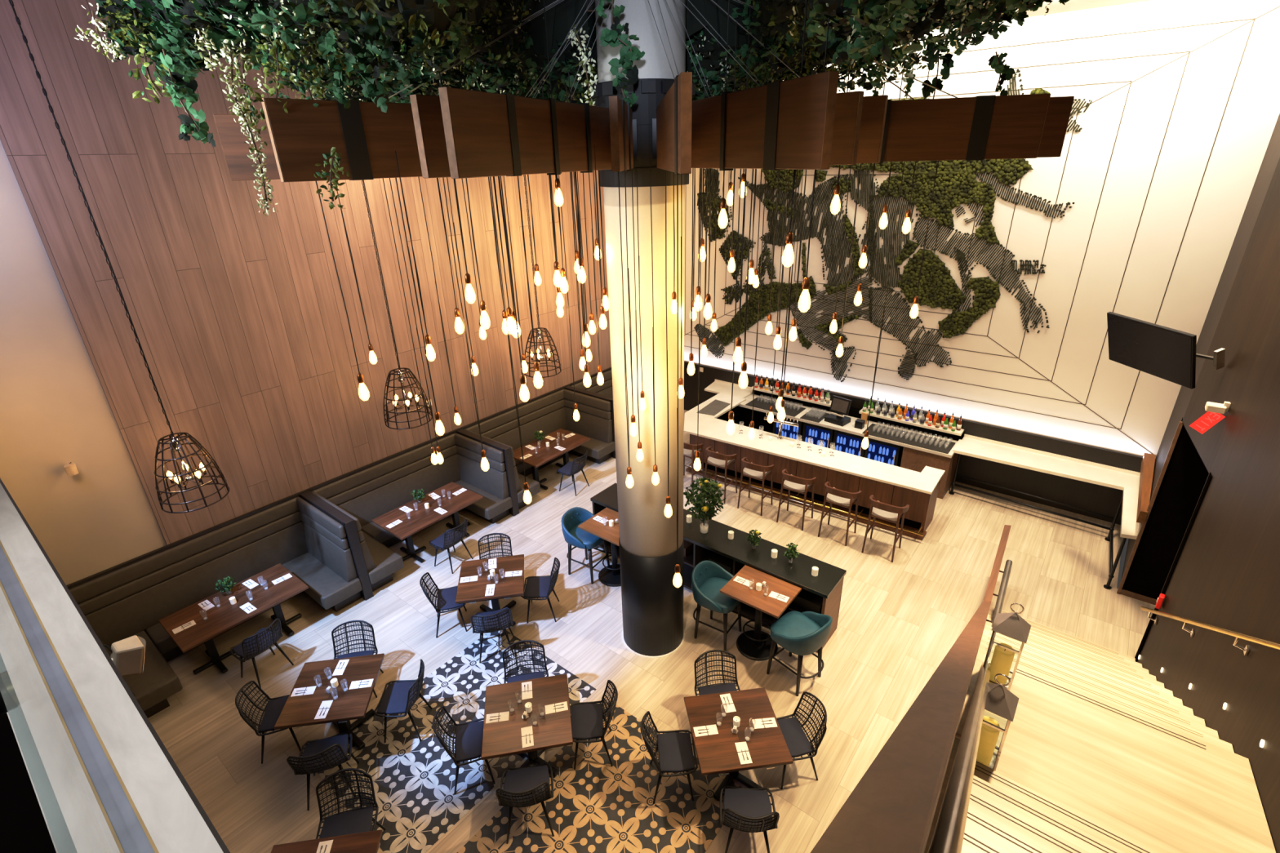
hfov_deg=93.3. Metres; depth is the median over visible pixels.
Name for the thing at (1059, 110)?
wooden beam
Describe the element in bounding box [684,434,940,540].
bar counter
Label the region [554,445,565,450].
napkin
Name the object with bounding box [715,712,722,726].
water glass
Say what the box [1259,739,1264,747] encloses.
step light
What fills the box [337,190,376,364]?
pendant
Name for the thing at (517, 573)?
napkin
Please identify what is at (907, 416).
liquor bottle
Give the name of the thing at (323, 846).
napkin
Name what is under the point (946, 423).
liquor bottle
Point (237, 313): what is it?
wall
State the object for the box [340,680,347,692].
water glass
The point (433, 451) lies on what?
socket
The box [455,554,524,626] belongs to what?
dining table
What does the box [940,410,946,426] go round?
liquor bottle
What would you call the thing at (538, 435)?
table plant
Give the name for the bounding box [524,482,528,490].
socket
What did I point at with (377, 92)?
vine
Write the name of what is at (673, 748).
woven chair
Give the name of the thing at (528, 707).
candle
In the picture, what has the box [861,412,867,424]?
card stand
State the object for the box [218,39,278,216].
vine
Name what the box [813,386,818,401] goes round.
liquor bottle
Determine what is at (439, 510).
napkin
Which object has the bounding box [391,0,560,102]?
wire
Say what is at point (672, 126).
wooden beam
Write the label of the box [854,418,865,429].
receipt printer
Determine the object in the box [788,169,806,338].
pendant
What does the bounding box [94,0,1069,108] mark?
canopy
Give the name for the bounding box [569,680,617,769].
woven chair
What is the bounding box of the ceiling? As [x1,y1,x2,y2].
[586,0,1151,30]
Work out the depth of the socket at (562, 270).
5.52 m
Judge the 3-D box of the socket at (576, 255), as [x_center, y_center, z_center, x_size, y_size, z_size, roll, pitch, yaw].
[-0.622,-1.702,5.983,0.048,0.080,0.046,19,31,39]
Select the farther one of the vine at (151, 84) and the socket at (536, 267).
the socket at (536, 267)
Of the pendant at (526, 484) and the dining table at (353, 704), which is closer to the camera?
the pendant at (526, 484)
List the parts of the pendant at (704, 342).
cord, cord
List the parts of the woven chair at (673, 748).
leg, leg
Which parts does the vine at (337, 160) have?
vine stem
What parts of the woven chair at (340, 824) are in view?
leg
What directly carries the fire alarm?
attached to the wall at (1226, 575)
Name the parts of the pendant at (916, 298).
cord, cord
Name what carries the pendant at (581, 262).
hanging from the wooden beam at (487, 134)
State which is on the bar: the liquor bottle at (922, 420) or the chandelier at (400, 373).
the liquor bottle at (922, 420)
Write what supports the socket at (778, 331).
attached to the pendant at (778, 331)
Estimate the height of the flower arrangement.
0.924 m
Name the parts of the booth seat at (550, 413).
backrest, wall seat, seat, backrest, backrest, seat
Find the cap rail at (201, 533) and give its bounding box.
[66,367,611,589]
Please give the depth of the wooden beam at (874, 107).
5.07 m
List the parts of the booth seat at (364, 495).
backrest, wall seat, seat, backrest, backrest, seat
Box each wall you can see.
[0,0,611,631]
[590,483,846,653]
[684,0,1279,457]
[684,360,1142,524]
[810,524,1011,852]
[1120,113,1279,852]
[1122,417,1212,662]
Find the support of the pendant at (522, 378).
hanging from the wooden beam at (487, 134)
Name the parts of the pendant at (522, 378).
cord, cord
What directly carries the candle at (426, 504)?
on the table at (421, 518)
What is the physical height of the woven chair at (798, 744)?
0.876 m
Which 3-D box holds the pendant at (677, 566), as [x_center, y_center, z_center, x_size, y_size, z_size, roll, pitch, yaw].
[0.281,-0.122,4.519,0.082,3.279,0.082,11,27,26]
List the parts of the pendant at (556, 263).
cord, cord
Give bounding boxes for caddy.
[325,686,333,693]
[487,574,492,580]
[521,711,528,719]
[731,725,738,734]
[760,581,766,587]
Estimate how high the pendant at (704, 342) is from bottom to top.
2.101 m
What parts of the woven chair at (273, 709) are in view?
shell frame, leg, leg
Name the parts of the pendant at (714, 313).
cord, cord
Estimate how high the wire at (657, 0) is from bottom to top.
1.084 m
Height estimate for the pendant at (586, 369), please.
1.922 m
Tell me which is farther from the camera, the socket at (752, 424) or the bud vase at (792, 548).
the bud vase at (792, 548)
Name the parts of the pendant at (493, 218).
cord, cord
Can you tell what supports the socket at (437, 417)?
attached to the pendant at (437, 417)
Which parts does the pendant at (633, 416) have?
cord, cord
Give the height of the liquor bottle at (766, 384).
0.380 m
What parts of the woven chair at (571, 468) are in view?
leg, shell frame, leg, leg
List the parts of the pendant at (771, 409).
cord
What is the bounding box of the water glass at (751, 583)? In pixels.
[748,582,752,590]
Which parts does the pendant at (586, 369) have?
cord, cord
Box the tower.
[764,412,798,439]
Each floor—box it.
[0,712,56,852]
[147,409,1155,852]
[317,629,596,852]
[457,702,742,852]
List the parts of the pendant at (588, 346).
cord, cord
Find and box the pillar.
[594,0,685,658]
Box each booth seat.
[68,497,362,718]
[310,433,512,591]
[464,389,614,509]
[571,369,613,397]
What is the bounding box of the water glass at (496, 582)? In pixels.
[493,573,498,583]
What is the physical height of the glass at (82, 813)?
1.050 m
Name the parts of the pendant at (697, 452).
cord, cord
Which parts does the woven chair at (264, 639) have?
leg, leg, shell frame, leg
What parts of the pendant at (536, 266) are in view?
cord, cord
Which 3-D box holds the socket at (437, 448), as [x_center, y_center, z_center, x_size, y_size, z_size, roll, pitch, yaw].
[-2.379,0.269,7.125,0.048,0.080,0.046,2,24,9]
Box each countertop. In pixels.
[684,381,945,494]
[737,394,958,457]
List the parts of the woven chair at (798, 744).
leg, leg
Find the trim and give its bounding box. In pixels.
[1116,421,1182,605]
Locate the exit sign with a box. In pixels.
[1189,400,1231,434]
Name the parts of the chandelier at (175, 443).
chain, lamp arm, stem, lamp arm, lamp arm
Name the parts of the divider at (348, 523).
post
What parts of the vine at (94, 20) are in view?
vine stem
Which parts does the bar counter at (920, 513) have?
panel, panel, panel, panel, foot rail, panel, panel, panel, panel, panel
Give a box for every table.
[158,563,308,674]
[271,830,382,852]
[274,653,384,749]
[371,481,483,562]
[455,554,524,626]
[480,674,573,777]
[513,428,590,489]
[577,507,621,586]
[684,687,793,800]
[720,564,801,661]
[948,434,1141,589]
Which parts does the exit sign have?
sign panel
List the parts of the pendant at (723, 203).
cord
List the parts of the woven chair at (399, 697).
leg, shell frame, leg, leg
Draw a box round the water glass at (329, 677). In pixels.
[324,667,331,679]
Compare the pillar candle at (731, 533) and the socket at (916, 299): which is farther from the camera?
the pillar candle at (731, 533)
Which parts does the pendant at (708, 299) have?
cord, cord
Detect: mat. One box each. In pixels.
[696,399,729,415]
[745,397,805,417]
[800,409,829,422]
[862,423,955,453]
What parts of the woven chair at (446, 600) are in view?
leg, shell frame, leg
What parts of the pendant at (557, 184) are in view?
cord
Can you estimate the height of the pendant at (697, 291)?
1.658 m
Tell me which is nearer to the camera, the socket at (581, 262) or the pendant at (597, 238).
the socket at (581, 262)
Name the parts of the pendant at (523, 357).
cord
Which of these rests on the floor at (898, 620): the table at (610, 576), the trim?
the table at (610, 576)
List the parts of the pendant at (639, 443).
cord, cord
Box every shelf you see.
[597,541,791,626]
[684,550,809,613]
[714,379,751,389]
[751,384,831,406]
[858,408,964,435]
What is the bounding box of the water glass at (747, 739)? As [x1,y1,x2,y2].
[744,727,751,741]
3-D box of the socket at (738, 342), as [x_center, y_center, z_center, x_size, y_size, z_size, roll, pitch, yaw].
[0.813,-0.699,4.986,0.046,0.080,0.048,16,29,34]
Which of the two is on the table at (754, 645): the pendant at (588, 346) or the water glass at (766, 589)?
the water glass at (766, 589)
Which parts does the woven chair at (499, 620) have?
leg, shell frame, leg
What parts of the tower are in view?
tower arm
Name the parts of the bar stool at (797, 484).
leg, leg, seat, seat frame, rail, leg, leg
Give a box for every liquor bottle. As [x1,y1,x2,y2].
[755,373,758,387]
[760,375,763,389]
[764,377,768,390]
[770,377,773,391]
[775,377,778,392]
[786,380,790,395]
[791,383,795,395]
[797,383,801,397]
[803,383,806,398]
[808,386,812,399]
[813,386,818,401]
[820,386,824,402]
[825,388,829,401]
[826,388,830,404]
[862,398,866,412]
[867,395,871,411]
[870,400,873,413]
[875,401,880,414]
[881,398,885,412]
[888,399,893,415]
[895,401,900,417]
[897,404,902,419]
[902,402,907,418]
[905,408,909,421]
[910,404,915,420]
[912,408,917,422]
[918,404,922,422]
[920,410,924,424]
[924,407,930,423]
[927,411,932,426]
[933,408,937,425]
[935,413,940,427]
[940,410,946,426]
[942,414,948,430]
[948,413,954,428]
[951,417,955,431]
[955,413,962,431]
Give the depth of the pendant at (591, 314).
6.16 m
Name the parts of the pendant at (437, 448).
cord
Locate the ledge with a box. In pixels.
[0,478,230,852]
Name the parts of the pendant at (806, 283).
cord, cord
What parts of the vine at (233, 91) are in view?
vine stem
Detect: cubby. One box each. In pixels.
[684,539,693,557]
[708,552,733,574]
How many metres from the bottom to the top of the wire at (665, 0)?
1.084 m
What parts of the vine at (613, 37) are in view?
vine stem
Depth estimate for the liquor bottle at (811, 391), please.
13.90 m
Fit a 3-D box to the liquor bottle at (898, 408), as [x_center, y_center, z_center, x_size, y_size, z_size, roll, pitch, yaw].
[5.512,-0.377,12.879,0.073,0.360,0.070,17,30,35]
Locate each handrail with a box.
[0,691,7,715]
[928,560,1012,852]
[1140,606,1279,656]
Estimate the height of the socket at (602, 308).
0.080 m
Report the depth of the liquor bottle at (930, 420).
12.41 m
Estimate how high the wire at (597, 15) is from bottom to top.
1.083 m
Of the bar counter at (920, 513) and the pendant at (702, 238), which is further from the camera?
the bar counter at (920, 513)
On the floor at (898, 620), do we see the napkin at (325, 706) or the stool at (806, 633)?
the stool at (806, 633)
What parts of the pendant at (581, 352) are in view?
cord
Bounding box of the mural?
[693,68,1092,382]
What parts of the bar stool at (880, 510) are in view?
leg, leg, seat, seat frame, rail, leg, leg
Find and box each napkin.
[172,620,195,634]
[197,600,214,611]
[239,602,256,613]
[242,578,258,589]
[271,573,292,585]
[290,685,316,697]
[314,700,333,719]
[315,840,333,852]
[332,659,349,675]
[348,679,373,689]
[386,520,402,528]
[399,506,413,512]
[427,492,440,499]
[434,506,447,515]
[453,488,466,495]
[459,575,478,582]
[484,583,495,596]
[485,711,509,723]
[488,558,496,569]
[504,570,522,577]
[520,453,532,459]
[520,725,533,747]
[521,681,532,699]
[525,444,536,449]
[544,701,568,714]
[545,435,555,439]
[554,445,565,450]
[564,432,575,438]
[592,515,608,524]
[693,724,718,737]
[720,693,736,713]
[733,576,753,586]
[734,742,752,764]
[751,717,777,729]
[768,591,789,602]
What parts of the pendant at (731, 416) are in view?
cord, cord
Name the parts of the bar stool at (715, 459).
leg, leg, seat, seat frame, rail, leg, leg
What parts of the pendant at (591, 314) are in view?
cord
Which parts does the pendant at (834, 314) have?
cord, cord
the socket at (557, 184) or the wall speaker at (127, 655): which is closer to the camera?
the wall speaker at (127, 655)
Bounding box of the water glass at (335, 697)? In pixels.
[330,688,337,699]
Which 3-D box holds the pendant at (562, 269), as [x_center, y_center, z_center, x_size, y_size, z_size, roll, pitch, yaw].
[-0.720,-1.993,5.280,0.082,1.658,0.082,-12,26,-21]
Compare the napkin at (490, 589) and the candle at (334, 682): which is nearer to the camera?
the candle at (334, 682)
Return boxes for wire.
[388,0,558,97]
[389,0,559,97]
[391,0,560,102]
[392,0,563,102]
[524,0,594,97]
[528,3,599,97]
[533,0,586,97]
[534,0,591,97]
[566,14,598,102]
[569,1,611,102]
[648,0,674,78]
[657,0,679,75]
[665,0,709,97]
[674,0,711,95]
[680,0,759,86]
[688,0,763,85]
[711,0,797,75]
[711,0,799,77]
[733,0,956,97]
[737,0,957,97]
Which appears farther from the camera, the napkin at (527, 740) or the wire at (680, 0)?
the napkin at (527, 740)
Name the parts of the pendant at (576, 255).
cord, cord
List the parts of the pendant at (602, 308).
cord, cord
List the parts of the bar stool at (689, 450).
leg, seat, leg, rail, leg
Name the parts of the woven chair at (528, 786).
leg, shell frame, leg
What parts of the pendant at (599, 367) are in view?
cord, cord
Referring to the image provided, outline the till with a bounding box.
[824,395,851,426]
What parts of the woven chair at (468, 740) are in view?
leg, shell frame, leg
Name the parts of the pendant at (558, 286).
cord, cord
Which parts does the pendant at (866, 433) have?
cord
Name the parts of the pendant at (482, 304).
cord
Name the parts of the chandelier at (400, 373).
chain, stem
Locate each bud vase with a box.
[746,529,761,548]
[783,542,799,563]
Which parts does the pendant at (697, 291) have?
cord, cord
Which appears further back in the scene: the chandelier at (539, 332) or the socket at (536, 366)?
the chandelier at (539, 332)
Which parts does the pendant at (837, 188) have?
cord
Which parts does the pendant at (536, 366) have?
cord, cord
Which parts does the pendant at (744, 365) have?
cord, cord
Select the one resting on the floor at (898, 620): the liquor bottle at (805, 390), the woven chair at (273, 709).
the woven chair at (273, 709)
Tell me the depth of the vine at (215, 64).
3.66 m
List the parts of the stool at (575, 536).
leg, backrest, leg, seat, leg, leg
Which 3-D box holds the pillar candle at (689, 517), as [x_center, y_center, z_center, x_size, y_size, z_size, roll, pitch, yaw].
[0.788,1.480,9.697,0.088,0.105,0.088,17,30,35]
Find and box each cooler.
[773,415,804,440]
[801,422,835,448]
[832,430,866,457]
[864,437,902,466]
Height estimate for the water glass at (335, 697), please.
0.140 m
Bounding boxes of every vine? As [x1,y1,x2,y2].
[74,25,115,59]
[82,3,125,62]
[124,29,176,106]
[148,38,215,146]
[193,27,222,78]
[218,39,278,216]
[226,47,266,130]
[254,32,292,113]
[284,35,327,106]
[314,146,350,209]
[346,44,390,102]
[358,40,391,112]
[392,40,406,66]
[567,24,597,106]
[595,0,644,106]
[705,66,728,94]
[873,56,914,99]
[921,41,954,98]
[987,51,1015,95]
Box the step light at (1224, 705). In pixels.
[1222,702,1226,710]
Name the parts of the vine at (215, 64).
vine stem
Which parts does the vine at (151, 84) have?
vine stem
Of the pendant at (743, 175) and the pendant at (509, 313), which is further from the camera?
the pendant at (743, 175)
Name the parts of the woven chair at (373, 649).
shell frame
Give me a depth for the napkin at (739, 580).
8.38 m
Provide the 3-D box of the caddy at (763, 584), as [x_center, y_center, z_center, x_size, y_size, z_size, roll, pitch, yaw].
[1.697,2.156,8.274,0.090,0.060,0.078,17,30,35]
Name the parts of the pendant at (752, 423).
cord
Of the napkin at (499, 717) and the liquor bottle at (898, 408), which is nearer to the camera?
the napkin at (499, 717)
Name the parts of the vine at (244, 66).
vine stem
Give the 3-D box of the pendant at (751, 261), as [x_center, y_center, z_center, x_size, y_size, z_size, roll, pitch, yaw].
[1.042,-2.124,5.477,0.082,1.658,0.082,1,24,6]
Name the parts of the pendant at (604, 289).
cord, cord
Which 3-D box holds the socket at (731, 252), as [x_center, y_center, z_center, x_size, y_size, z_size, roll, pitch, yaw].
[0.936,-1.761,6.144,0.048,0.080,0.046,10,26,25]
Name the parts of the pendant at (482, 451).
cord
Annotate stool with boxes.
[561,506,609,584]
[683,442,704,489]
[691,560,741,651]
[704,446,737,502]
[737,457,774,515]
[766,610,832,696]
[776,468,817,530]
[817,481,862,546]
[861,494,909,562]
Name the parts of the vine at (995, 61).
vine stem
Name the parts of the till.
cash drawer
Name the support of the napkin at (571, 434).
on the table at (545, 454)
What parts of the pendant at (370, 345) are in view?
cord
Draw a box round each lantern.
[976,673,1018,771]
[982,602,1031,691]
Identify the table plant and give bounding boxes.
[214,576,235,594]
[410,488,425,502]
[533,431,546,442]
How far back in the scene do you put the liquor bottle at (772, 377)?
14.47 m
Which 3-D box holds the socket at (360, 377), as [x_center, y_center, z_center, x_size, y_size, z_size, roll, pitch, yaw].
[-2.237,-0.388,4.838,0.048,0.080,0.046,17,30,35]
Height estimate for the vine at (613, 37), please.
0.858 m
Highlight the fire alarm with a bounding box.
[1155,593,1164,609]
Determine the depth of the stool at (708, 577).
8.55 m
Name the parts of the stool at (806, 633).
leg, seat, leg, backrest, leg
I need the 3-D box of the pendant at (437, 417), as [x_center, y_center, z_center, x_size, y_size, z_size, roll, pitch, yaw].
[-1.833,-0.907,5.047,0.082,2.166,0.082,-18,29,-32]
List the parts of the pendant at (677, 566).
cord, cord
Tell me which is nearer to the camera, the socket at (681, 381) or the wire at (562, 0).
the wire at (562, 0)
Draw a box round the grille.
[137,635,146,671]
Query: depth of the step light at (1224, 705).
5.22 m
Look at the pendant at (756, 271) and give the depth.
7.09 m
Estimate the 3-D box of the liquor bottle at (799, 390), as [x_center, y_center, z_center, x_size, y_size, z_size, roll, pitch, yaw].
[3.714,-0.867,14.068,0.086,0.380,0.082,17,30,35]
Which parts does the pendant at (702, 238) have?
cord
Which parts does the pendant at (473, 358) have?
cord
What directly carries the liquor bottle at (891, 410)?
on the bar
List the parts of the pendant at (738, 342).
cord, cord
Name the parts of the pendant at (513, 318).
cord, cord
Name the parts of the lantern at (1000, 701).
lantern frame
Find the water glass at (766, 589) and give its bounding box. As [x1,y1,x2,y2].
[763,586,768,596]
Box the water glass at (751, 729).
[749,718,755,732]
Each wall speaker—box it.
[63,462,78,476]
[102,635,146,676]
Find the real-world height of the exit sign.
0.409 m
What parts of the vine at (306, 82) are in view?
vine stem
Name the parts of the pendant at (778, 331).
cord, cord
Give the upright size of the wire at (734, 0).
1.084 m
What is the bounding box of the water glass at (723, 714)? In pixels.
[720,703,727,717]
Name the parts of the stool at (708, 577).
leg, leg, backrest, seat, leg, leg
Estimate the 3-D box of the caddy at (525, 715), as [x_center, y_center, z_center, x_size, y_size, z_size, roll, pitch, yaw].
[-1.273,3.197,6.699,0.090,0.060,0.078,5,25,15]
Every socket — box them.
[356,373,364,383]
[368,343,373,351]
[425,334,431,344]
[430,446,435,453]
[435,411,440,420]
[435,446,440,453]
[453,307,460,317]
[453,406,458,413]
[464,273,471,284]
[471,355,475,363]
[479,319,483,326]
[480,300,486,311]
[480,449,485,457]
[502,310,507,318]
[506,306,512,316]
[511,311,517,320]
[520,374,525,384]
[521,353,525,360]
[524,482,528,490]
[533,361,539,371]
[534,263,538,271]
[554,261,559,270]
[555,177,560,187]
[556,284,561,293]
[560,267,565,276]
[573,403,577,409]
[574,250,578,258]
[577,257,583,266]
[579,349,584,356]
[582,323,587,332]
[583,364,589,372]
[586,342,590,349]
[589,312,593,320]
[595,238,598,245]
[597,364,601,372]
[600,305,604,314]
[602,287,607,295]
[626,466,631,475]
[631,414,635,422]
[637,441,641,448]
[640,391,644,398]
[653,464,657,472]
[666,496,671,504]
[671,291,676,299]
[675,564,679,573]
[678,377,683,385]
[688,352,693,360]
[691,300,695,307]
[695,285,701,294]
[695,450,699,457]
[699,238,704,246]
[702,337,706,345]
[705,293,711,302]
[712,312,715,319]
[720,198,726,208]
[728,182,733,190]
[728,410,733,419]
[729,248,734,257]
[735,337,741,346]
[741,173,745,182]
[741,361,746,371]
[749,259,754,267]
[750,421,754,427]
[754,268,758,275]
[767,314,771,321]
[768,405,773,412]
[775,325,781,334]
[777,388,782,396]
[779,399,784,407]
[786,231,792,244]
[791,318,796,326]
[802,276,809,289]
[832,311,836,319]
[834,184,839,195]
[838,336,843,343]
[857,283,862,291]
[862,244,866,253]
[864,430,868,437]
[882,204,888,213]
[905,208,911,217]
[913,295,918,303]
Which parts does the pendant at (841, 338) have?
cord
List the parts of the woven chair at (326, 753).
leg, shell frame, leg, leg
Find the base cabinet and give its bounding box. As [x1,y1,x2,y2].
[689,405,743,444]
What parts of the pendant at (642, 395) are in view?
cord, cord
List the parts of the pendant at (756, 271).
cord, cord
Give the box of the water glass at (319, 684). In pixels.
[314,678,321,687]
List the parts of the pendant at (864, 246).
cord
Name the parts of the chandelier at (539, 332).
chain, stem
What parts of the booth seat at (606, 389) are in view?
backrest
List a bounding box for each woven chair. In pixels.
[230,618,293,688]
[235,680,302,764]
[286,730,359,810]
[315,768,385,839]
[331,620,383,697]
[373,659,431,743]
[419,572,467,637]
[429,518,472,573]
[432,706,495,795]
[470,607,515,662]
[478,533,512,559]
[495,762,554,844]
[502,640,548,683]
[520,557,559,623]
[556,450,589,496]
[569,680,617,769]
[640,711,697,804]
[693,649,740,695]
[720,785,779,852]
[776,691,826,789]
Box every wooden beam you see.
[213,114,279,180]
[261,97,422,182]
[409,93,561,177]
[438,86,611,178]
[608,95,637,171]
[652,71,692,174]
[691,71,839,170]
[830,90,863,164]
[856,94,888,163]
[879,93,1050,163]
[939,96,1074,160]
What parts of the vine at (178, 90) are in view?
vine stem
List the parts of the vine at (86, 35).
vine stem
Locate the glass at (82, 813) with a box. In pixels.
[0,561,139,852]
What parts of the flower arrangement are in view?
flower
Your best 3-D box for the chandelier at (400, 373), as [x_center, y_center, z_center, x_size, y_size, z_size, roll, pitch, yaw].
[-3.946,-2.772,8.961,0.754,5.846,0.754,5,25,15]
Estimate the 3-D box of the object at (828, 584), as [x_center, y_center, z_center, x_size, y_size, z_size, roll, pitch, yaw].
[1.032,2.106,9.685,4.270,1.040,0.670,17,30,35]
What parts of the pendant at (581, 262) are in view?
cord, cord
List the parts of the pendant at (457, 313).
cord, cord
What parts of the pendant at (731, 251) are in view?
cord, cord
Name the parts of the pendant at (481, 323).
cord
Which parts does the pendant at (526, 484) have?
cord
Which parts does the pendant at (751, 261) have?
cord, cord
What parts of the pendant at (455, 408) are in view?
cord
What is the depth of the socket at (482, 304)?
4.81 m
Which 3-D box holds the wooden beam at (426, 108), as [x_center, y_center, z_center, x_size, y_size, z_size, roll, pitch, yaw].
[-0.861,-2.359,4.961,0.140,0.537,2.318,13,28,30]
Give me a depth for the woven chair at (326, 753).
6.54 m
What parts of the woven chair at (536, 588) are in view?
leg, shell frame, leg, leg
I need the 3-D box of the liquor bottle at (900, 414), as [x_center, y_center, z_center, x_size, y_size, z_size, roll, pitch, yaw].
[5.503,-0.309,12.764,0.082,0.330,0.086,-4,24,-5]
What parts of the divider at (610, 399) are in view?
post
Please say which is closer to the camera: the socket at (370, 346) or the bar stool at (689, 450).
the socket at (370, 346)
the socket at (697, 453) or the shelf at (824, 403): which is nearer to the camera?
the socket at (697, 453)
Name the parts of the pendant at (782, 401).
cord, cord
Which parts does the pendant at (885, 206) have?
cord, cord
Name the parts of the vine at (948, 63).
vine stem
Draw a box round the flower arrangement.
[683,473,725,533]
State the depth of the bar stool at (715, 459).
12.08 m
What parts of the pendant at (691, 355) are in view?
cord, cord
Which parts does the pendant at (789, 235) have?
cord, cord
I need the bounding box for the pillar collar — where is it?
[590,78,695,186]
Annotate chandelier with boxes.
[8,0,230,513]
[361,179,432,429]
[523,174,561,377]
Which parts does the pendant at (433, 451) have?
cord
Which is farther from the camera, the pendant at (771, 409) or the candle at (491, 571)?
the candle at (491, 571)
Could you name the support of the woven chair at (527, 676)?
on the floor at (414, 780)
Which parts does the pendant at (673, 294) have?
cord, cord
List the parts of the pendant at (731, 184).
cord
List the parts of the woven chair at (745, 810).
leg, shell frame, leg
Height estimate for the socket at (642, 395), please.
0.080 m
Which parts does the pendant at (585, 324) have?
cord, cord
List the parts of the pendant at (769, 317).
cord, cord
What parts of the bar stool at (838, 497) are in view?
leg, leg, seat, seat frame, rail, leg, leg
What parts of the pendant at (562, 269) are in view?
cord, cord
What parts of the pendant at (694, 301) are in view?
cord, cord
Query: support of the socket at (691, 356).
attached to the pendant at (691, 355)
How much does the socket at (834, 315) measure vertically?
0.080 m
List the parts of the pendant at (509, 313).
cord, cord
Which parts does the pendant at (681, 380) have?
cord, cord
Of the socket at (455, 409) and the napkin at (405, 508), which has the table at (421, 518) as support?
the napkin at (405, 508)
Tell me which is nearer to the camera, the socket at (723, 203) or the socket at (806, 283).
the socket at (806, 283)
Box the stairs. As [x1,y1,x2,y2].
[924,605,1275,852]
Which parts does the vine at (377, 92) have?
vine stem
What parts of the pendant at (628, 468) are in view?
cord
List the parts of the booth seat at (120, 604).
backrest, seat, wall seat, backrest, seat, backrest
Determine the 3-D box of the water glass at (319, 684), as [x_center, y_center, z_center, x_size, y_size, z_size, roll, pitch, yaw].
[-3.808,3.020,7.158,0.072,0.140,0.070,17,30,35]
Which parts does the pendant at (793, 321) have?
cord, cord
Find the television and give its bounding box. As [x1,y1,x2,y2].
[1106,311,1225,389]
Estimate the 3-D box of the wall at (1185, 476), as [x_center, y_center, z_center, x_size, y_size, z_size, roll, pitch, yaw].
[8.075,1.888,7.385,2.970,2.950,1.940,17,30,35]
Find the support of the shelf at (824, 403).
attached to the bar
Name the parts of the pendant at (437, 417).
cord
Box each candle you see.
[229,596,236,604]
[330,678,338,688]
[424,502,429,509]
[489,568,495,577]
[524,702,532,712]
[608,520,613,526]
[686,514,692,523]
[728,530,733,539]
[733,715,740,727]
[755,582,761,591]
[771,548,777,558]
[811,566,818,576]
[976,715,1000,764]
[989,643,1014,684]
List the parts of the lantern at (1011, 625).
lantern frame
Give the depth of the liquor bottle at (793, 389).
14.15 m
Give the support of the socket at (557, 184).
attached to the pendant at (557, 184)
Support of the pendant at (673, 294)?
hanging from the wooden beam at (787, 124)
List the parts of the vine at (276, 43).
vine stem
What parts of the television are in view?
wall arm, wall plate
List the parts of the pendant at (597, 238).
cord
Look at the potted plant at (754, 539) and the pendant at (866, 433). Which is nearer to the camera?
the pendant at (866, 433)
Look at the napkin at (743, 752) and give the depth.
6.23 m
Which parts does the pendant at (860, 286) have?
cord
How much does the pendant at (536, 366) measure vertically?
1.658 m
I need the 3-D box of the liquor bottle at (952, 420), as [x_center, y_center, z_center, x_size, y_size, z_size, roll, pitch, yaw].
[6.334,-0.141,12.271,0.080,0.380,0.076,17,30,35]
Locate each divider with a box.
[300,490,373,600]
[456,428,519,516]
[564,386,615,458]
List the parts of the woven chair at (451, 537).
leg, shell frame, leg, leg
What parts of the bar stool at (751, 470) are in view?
leg, leg, seat frame, seat, rail, leg, leg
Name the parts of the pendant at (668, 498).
cord, cord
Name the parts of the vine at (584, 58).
vine stem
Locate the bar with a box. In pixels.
[737,384,964,499]
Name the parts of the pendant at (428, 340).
cord, cord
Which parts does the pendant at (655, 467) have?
cord, cord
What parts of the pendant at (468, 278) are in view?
cord, cord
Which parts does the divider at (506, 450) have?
post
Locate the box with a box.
[1136,452,1155,523]
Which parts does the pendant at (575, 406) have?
cord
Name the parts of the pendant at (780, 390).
cord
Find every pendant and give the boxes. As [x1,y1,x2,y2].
[315,181,369,400]
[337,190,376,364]
[382,177,438,462]
[389,177,441,462]
[395,150,435,361]
[395,177,444,435]
[417,176,461,425]
[436,177,464,331]
[437,63,475,302]
[442,177,488,471]
[446,177,476,376]
[462,177,486,339]
[465,177,489,329]
[488,177,508,332]
[489,176,529,504]
[493,176,515,333]
[497,176,519,337]
[500,176,529,399]
[503,175,528,371]
[517,176,542,386]
[527,174,539,284]
[541,80,562,284]
[543,0,563,205]
[548,90,568,291]
[548,176,564,317]
[550,174,563,306]
[558,174,577,421]
[565,85,579,272]
[568,71,586,283]
[569,172,584,370]
[573,171,591,387]
[576,179,588,346]
[577,171,591,361]
[582,173,594,332]
[588,172,603,385]
[589,96,601,257]
[594,148,607,328]
[596,122,609,308]
[617,171,631,488]
[624,171,637,436]
[631,168,643,459]
[636,168,646,408]
[649,169,659,485]
[664,170,672,515]
[670,172,677,311]
[672,174,682,587]
[676,173,684,396]
[688,168,694,374]
[689,168,695,319]
[693,168,702,309]
[693,168,702,469]
[699,75,706,259]
[701,168,707,355]
[703,168,712,319]
[711,168,718,329]
[717,0,729,228]
[725,168,741,432]
[727,88,738,271]
[728,15,737,204]
[733,168,746,364]
[738,168,753,388]
[741,4,751,195]
[747,169,766,439]
[748,168,756,282]
[752,168,762,286]
[764,169,779,333]
[768,168,787,421]
[773,168,790,350]
[775,168,797,408]
[777,168,800,418]
[782,0,807,265]
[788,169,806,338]
[798,17,829,311]
[829,164,851,333]
[830,27,853,213]
[837,163,861,355]
[854,163,875,306]
[858,82,884,267]
[861,161,905,447]
[879,41,907,229]
[902,35,934,231]
[909,160,938,318]
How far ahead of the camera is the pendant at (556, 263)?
5.36 m
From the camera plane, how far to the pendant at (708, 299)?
5.27 m

